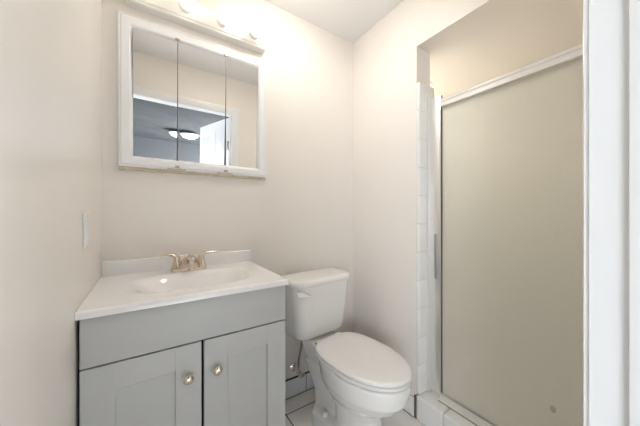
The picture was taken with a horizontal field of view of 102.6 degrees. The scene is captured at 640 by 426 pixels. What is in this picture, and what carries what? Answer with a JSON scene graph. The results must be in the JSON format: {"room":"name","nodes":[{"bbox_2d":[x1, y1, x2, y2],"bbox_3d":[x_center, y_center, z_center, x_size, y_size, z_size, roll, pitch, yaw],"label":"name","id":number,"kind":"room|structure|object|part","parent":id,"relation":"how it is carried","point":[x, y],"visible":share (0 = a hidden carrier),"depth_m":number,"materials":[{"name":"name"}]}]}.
{"room":"bathroom","nodes":[
{"label":"bathroom","id":0,"kind":"room"},
{"bbox_2d":[0,0,101,425],"bbox_3d":[-0.630,-0.055,0.538,0.124,2.440,1.340,0,0,-33],"label":"wall","id":1,"kind":"structure","parent":0,"point":[51,50],"depth_m":0.50,"materials":[{"name":"paint"}]},
{"bbox_2d":[83,213,89,248],"bbox_3d":[-0.752,0.055,0.827,0.007,0.112,0.074,0,0,-33],"label":"light switch","id":2,"kind":"object","parent":1,"relation":"attached to","point":[86,216],"visible":1,"depth_m":0.81,"materials":[{"name":"white plastic"}]},
{"bbox_2d":[102,0,352,379],"bbox_3d":[-0.382,-0.055,1.577,1.684,2.440,0.120,0,0,-33],"label":"wall","id":3,"kind":"structure","parent":0,"point":[297,219],"depth_m":1.57,"materials":[{"name":"paint"}]},
{"bbox_2d":[101,250,250,276],"bbox_3d":[-0.676,0.242,1.296,0.658,0.067,0.021,0,0,-33],"label":"backsplash","id":4,"kind":"structure","parent":3,"relation":"attached to","point":[137,265],"depth_m":1.22,"materials":[{"name":"white stone"}]},
{"bbox_2d":[118,10,265,179],"bbox_3d":[-0.611,-0.551,1.333,0.696,0.704,0.035,0,0,-33],"label":"medicine cabinet","id":5,"kind":"object","parent":3,"relation":"attached to","point":[188,104],"visible":1,"depth_m":1.29,"materials":[{"name":"white paint"}]},
{"bbox_3d":[-0.781,-0.553,1.222,0.177,0.579,0.029,0,0,-35],"label":"mirror door","id":6,"kind":"part","parent":5,"relation":"part of","materials":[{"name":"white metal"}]},
{"bbox_3d":[-0.611,-0.553,1.335,0.227,0.579,0.029,0,0,-33],"label":"mirror door","id":7,"kind":"part","parent":5,"relation":"part of","materials":[{"name":"white metal"}]},
{"bbox_3d":[-0.441,-0.553,1.447,0.176,0.579,0.030,0,0,-33],"label":"mirror door","id":8,"kind":"part","parent":5,"relation":"part of","materials":[{"name":"white"}]},
{"bbox_2d":[126,0,264,53],"bbox_3d":[-0.569,-1.008,1.287,0.653,0.115,0.156,0,0,-33],"label":"vanity light bar","id":9,"kind":"object","parent":3,"relation":"attached to","point":[221,24],"visible":1,"depth_m":1.31,"materials":[{"name":"white metal"}]},
{"bbox_2d":[179,3,190,13],"bbox_3d":[-0.655,-1.008,1.249,0.052,0.052,0.022,0,0,-33],"label":"socket","id":10,"kind":"object","parent":9,"relation":"attached to","point":[182,10],"depth_m":1.25,"materials":[{"name":"white"}]},
{"bbox_3d":[-0.626,-1.008,1.205,0.077,0.077,0.082,0,0,-33],"label":"globe bulb","id":11,"kind":"part","parent":9,"relation":"part of","materials":[{"name":"white glass"}]},
{"bbox_2d":[217,17,226,27],"bbox_3d":[-0.511,-1.008,1.344,0.052,0.052,0.022,0,0,-33],"label":"socket","id":12,"kind":"object","parent":9,"relation":"attached to","point":[220,24],"depth_m":1.34,"materials":[{"name":"white"}]},
{"bbox_3d":[-0.482,-1.008,1.300,0.077,0.077,0.082,0,0,-33],"label":"globe bulb","id":13,"kind":"part","parent":9,"relation":"part of","materials":[{"name":"white glass"}]},
{"bbox_2d":[249,30,258,39],"bbox_3d":[-0.368,-1.008,1.438,0.052,0.052,0.022,0,0,-33],"label":"socket","id":14,"kind":"object","parent":9,"relation":"attached to","point":[251,36],"depth_m":1.43,"materials":[{"name":"white"}]},
{"bbox_3d":[-0.339,-1.008,1.395,0.077,0.077,0.082,0,0,-33],"label":"globe bulb","id":15,"kind":"part","parent":9,"relation":"part of","materials":[{"name":"white glass"}]},
{"bbox_2d":[290,341,304,377],"bbox_3d":[-0.137,0.873,1.596,0.058,0.278,0.118,0,0,-33],"label":"valve","id":16,"kind":"object","parent":3,"relation":"attached to","point":[295,366],"visible":0.88,"depth_m":1.58,"materials":[{"name":"silver metal"}]},
{"bbox_3d":[-0.117,0.983,1.566,0.048,0.028,0.031,0,0,-33],"label":"oval handle","id":17,"kind":"part","parent":16,"relation":"part of","materials":[{"name":"silver metal"}]},
{"bbox_2d":[285,372,313,399],"bbox_3d":[-0.076,1.109,1.701,0.783,0.112,0.011,0,0,-33],"label":"baseboard","id":18,"kind":"structure","parent":3,"relation":"attached to","point":[295,386],"depth_m":1.65,"materials":[{"name":"tile"}]},
{"bbox_2d":[285,371,412,416],"bbox_3d":[0.065,1.107,1.478,0.772,0.116,0.538,0,0,-33],"label":"trim","id":19,"kind":"structure","parent":3,"relation":"attached to","point":[307,371],"depth_m":1.63,"materials":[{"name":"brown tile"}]},
{"bbox_2d":[264,0,403,42],"bbox_3d":[-0.013,-1.325,1.018,1.684,0.100,1.460,0,0,-33],"label":"ceiling","id":20,"kind":"structure","parent":0,"point":[349,20],"depth_m":1.63,"materials":[{"name":"white paint"}]},
{"bbox_2d":[285,388,424,425],"bbox_3d":[0.409,1.215,1.228,2.620,0.100,1.575,0,0,-33],"label":"floor","id":21,"kind":"structure","parent":0,"point":[298,409],"depth_m":1.48,"materials":[{"name":"tile"}]},
{"bbox_2d":[80,285,284,425],"bbox_3d":[-0.537,0.731,1.088,0.638,0.868,0.516,0,0,-33],"label":"vanity cabinet","id":22,"kind":"object","parent":21,"relation":"on","point":[220,360],"visible":0.95,"depth_m":0.87,"materials":[{"name":"grey wood"}]},
{"bbox_3d":[-0.550,0.757,0.815,0.315,0.620,0.018,0,0,-33],"label":"door","id":23,"kind":"part","parent":22,"relation":"part of","materials":[{"name":"grey paint"}]},
{"bbox_3d":[-0.552,0.757,0.818,0.165,0.470,0.006,0,0,-33],"label":"inset panel","id":24,"kind":"part","parent":22,"relation":"part of","materials":[{"name":"grey paint"}]},
{"bbox_2d":[75,250,288,320],"bbox_3d":[-0.543,0.286,1.095,0.658,0.155,0.504,0,0,-33],"label":"countertop","id":25,"kind":"structure","parent":22,"relation":"on","point":[124,285],"depth_m":1.08,"materials":[{"name":"white stone"}]},
{"bbox_2d":[160,250,215,272],"bbox_3d":[-0.617,0.230,1.218,0.237,0.086,0.126,0,0,-33],"label":"faucet","id":26,"kind":"object","parent":25,"relation":"on","point":[190,262],"visible":1,"depth_m":1.21,"materials":[{"name":"silver metal"}]},
{"bbox_3d":[-0.697,0.204,1.197,0.081,0.034,0.027,0,0,-33],"label":"lever","id":27,"kind":"part","parent":26,"relation":"part of","materials":[{"name":"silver metal"}]},
{"bbox_3d":[-0.676,0.231,1.212,0.051,0.062,0.051,0,0,-33],"label":"handle","id":28,"kind":"part","parent":26,"relation":"part of","materials":[{"name":"silver metal"}]},
{"bbox_3d":[-0.632,0.268,1.241,0.158,0.012,0.054,0,0,-33],"label":"plate","id":29,"kind":"part","parent":26,"relation":"part of","materials":[{"name":"silver metal"}]},
{"bbox_3d":[-0.617,0.232,1.218,0.108,0.076,0.126,0,0,-33],"label":"spout","id":30,"kind":"part","parent":26,"relation":"part of","materials":[{"name":"silver metal"}]},
{"bbox_3d":[-0.589,0.231,1.270,0.051,0.062,0.051,0,0,-33],"label":"handle","id":31,"kind":"part","parent":26,"relation":"part of","materials":[{"name":"silver metal"}]},
{"bbox_3d":[-0.567,0.204,1.283,0.081,0.034,0.027,0,0,-33],"label":"lever","id":32,"kind":"part","parent":26,"relation":"part of","materials":[{"name":"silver metal"}]},
{"bbox_3d":[-0.415,0.369,0.904,0.638,0.144,0.018,0,0,-33],"label":"rail panel","id":33,"kind":"part","parent":22,"relation":"part of","materials":[{"name":"grey paint"}]},
{"bbox_3d":[-0.441,0.555,0.860,0.032,0.032,0.028,0,0,-33],"label":"knob","id":34,"kind":"part","parent":22,"relation":"part of","materials":[{"name":"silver metal"}]},
{"bbox_3d":[-0.363,0.555,0.911,0.032,0.032,0.028,0,0,-33],"label":"knob","id":35,"kind":"part","parent":22,"relation":"part of","materials":[{"name":"silver metal"}]},
{"bbox_3d":[-0.280,0.757,0.994,0.314,0.620,0.018,0,0,-33],"label":"door","id":36,"kind":"part","parent":22,"relation":"part of","materials":[{"name":"grey paint"}]},
{"bbox_3d":[-0.282,0.757,0.996,0.164,0.470,0.006,0,0,-33],"label":"inset panel","id":37,"kind":"part","parent":22,"relation":"part of","materials":[{"name":"grey paint"}]},
{"bbox_2d":[282,267,411,425],"bbox_3d":[0.113,0.770,1.375,0.453,0.791,0.765,0,0,-33],"label":"toilet","id":38,"kind":"object","parent":21,"relation":"on","point":[358,379],"visible":0.99,"depth_m":1.33,"materials":[{"name":"white ceramic"}]},
{"bbox_3d":[-0.088,0.446,1.396,0.082,0.040,0.025,0,0,-33],"label":"flush lever","id":39,"kind":"part","parent":38,"relation":"part of","materials":[{"name":"white plastic"}]},
{"bbox_3d":[-0.025,0.573,1.587,0.416,0.320,0.207,0,0,-38],"label":"tank","id":40,"kind":"part","parent":38,"relation":"part of","materials":[{"name":"white ceramic"}]},
{"bbox_3d":[-0.025,0.394,1.586,0.442,0.038,0.227,0,0,-38],"label":"tank lid","id":41,"kind":"part","parent":38,"relation":"part of","materials":[{"name":"white ceramic"}]},
{"bbox_3d":[0.167,0.951,1.355,0.352,0.428,0.668,0,0,-33],"label":"bowl","id":42,"kind":"part","parent":38,"relation":"part of","materials":[{"name":"white ceramic"}]},
{"bbox_3d":[0.211,0.736,1.285,0.357,0.016,0.506,0,0,-33],"label":"seat","id":43,"kind":"part","parent":38,"relation":"part of","materials":[{"name":"white plastic"}]},
{"bbox_3d":[0.210,0.715,1.286,0.354,0.022,0.504,0,0,-33],"label":"seat lid","id":44,"kind":"part","parent":38,"relation":"part of","materials":[{"name":"white plastic"}]},
{"bbox_2d":[417,390,475,425],"bbox_3d":[0.812,1.095,1.205,0.187,0.140,0.703,0,0,-33],"label":"shower curb","id":45,"kind":"object","parent":21,"relation":"on","point":[430,412],"visible":0.6,"depth_m":1.36,"materials":[{"name":"white tile"}]},
{"bbox_2d":[427,44,582,425],"bbox_3d":[0.819,0.174,1.200,0.064,1.702,0.689,0,0,-33],"label":"shower door","id":46,"kind":"structure","parent":45,"relation":"on","point":[505,152],"depth_m":1.16,"materials":[{"name":"beige glass"}]},
{"bbox_3d":[0.647,0.240,1.436,0.006,0.250,0.014,0,0,-33],"label":"finger pull","id":47,"kind":"part","parent":46,"relation":"part of","materials":[{"name":"silver metal"}]},
{"bbox_3d":[0.844,-0.605,1.169,0.044,0.040,0.608,0,0,-33],"label":"header rail","id":48,"kind":"part","parent":46,"relation":"part of","materials":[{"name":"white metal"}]},
{"bbox_2d":[550,405,555,412],"bbox_3d":[0.933,0.784,1.027,0.002,0.028,0.019,0,0,-33],"label":"stain","id":49,"kind":"object","parent":46,"relation":"attached to","point":[552,407],"depth_m":1.03,"materials":[{"name":"beige"}]},
{"bbox_2d":[353,0,522,417],"bbox_3d":[0.670,-0.055,1.397,0.127,2.440,1.340,0,0,-33],"label":"wall","id":50,"kind":"structure","parent":0,"point":[390,59],"depth_m":1.61,"materials":[{"name":"paint"}]},
{"bbox_2d":[403,393,413,416],"bbox_3d":[0.394,1.104,1.689,0.011,0.122,0.527,0,0,-33],"label":"baseboard","id":51,"kind":"structure","parent":50,"relation":"attached to","point":[409,407],"depth_m":1.48,"materials":[{"name":"tile"}]},
{"bbox_2d":[414,395,415,417],"bbox_3d":[0.543,1.101,1.464,0.009,0.128,0.009,0,0,-33],"label":"trim","id":52,"kind":"structure","parent":50,"relation":"attached to","point":[414,395],"depth_m":1.46,"materials":[{"name":"white tile"}]},
{"bbox_2d":[417,82,433,394],"bbox_3d":[0.613,0.141,1.491,0.143,1.766,0.021,0,0,-33],"label":"tile","id":53,"kind":"structure","parent":50,"relation":"attached to","point":[423,90],"depth_m":1.46,"materials":[{"name":"white tile"}]},
{"bbox_2d":[430,0,582,97],"bbox_3d":[1.082,-1.004,1.610,0.796,0.100,1.240,0,0,-33],"label":"wall","id":54,"kind":"structure","parent":0,"point":[528,32],"depth_m":1.45,"materials":[{"name":"white paint"}]},
{"bbox_3d":[0.028,-0.055,0.101,4.500,2.440,0.115,0,0,-33],"label":"wall","id":55,"kind":"structure","parent":0,"visible":0},
{"bbox_2d":[583,0,588,425],"bbox_3d":[0.180,0.092,0.280,0.941,2.146,0.016,0,0,-33],"label":"trim","id":56,"kind":"structure","parent":55,"relation":"attached to","point":[585,2],"depth_m":0.50,"materials":[{"name":"white paint"}]},
{"bbox_2d":[589,0,628,425],"bbox_3d":[0.230,0.115,0.234,0.815,2.100,0.117,0,0,-33],"label":"trim","id":57,"kind":"structure","parent":55,"relation":"attached to","point":[608,19],"depth_m":0.48,"materials":[{"name":"white paint"}]},
{"bbox_2d":[629,0,639,425],"bbox_3d":[0.554,0.130,0.438,0.012,2.070,0.033,0,0,-33],"label":"trim","id":58,"kind":"structure","parent":55,"relation":"attached to","point":[634,5],"depth_m":0.44,"materials":[{"name":"white paint"}]}
]}

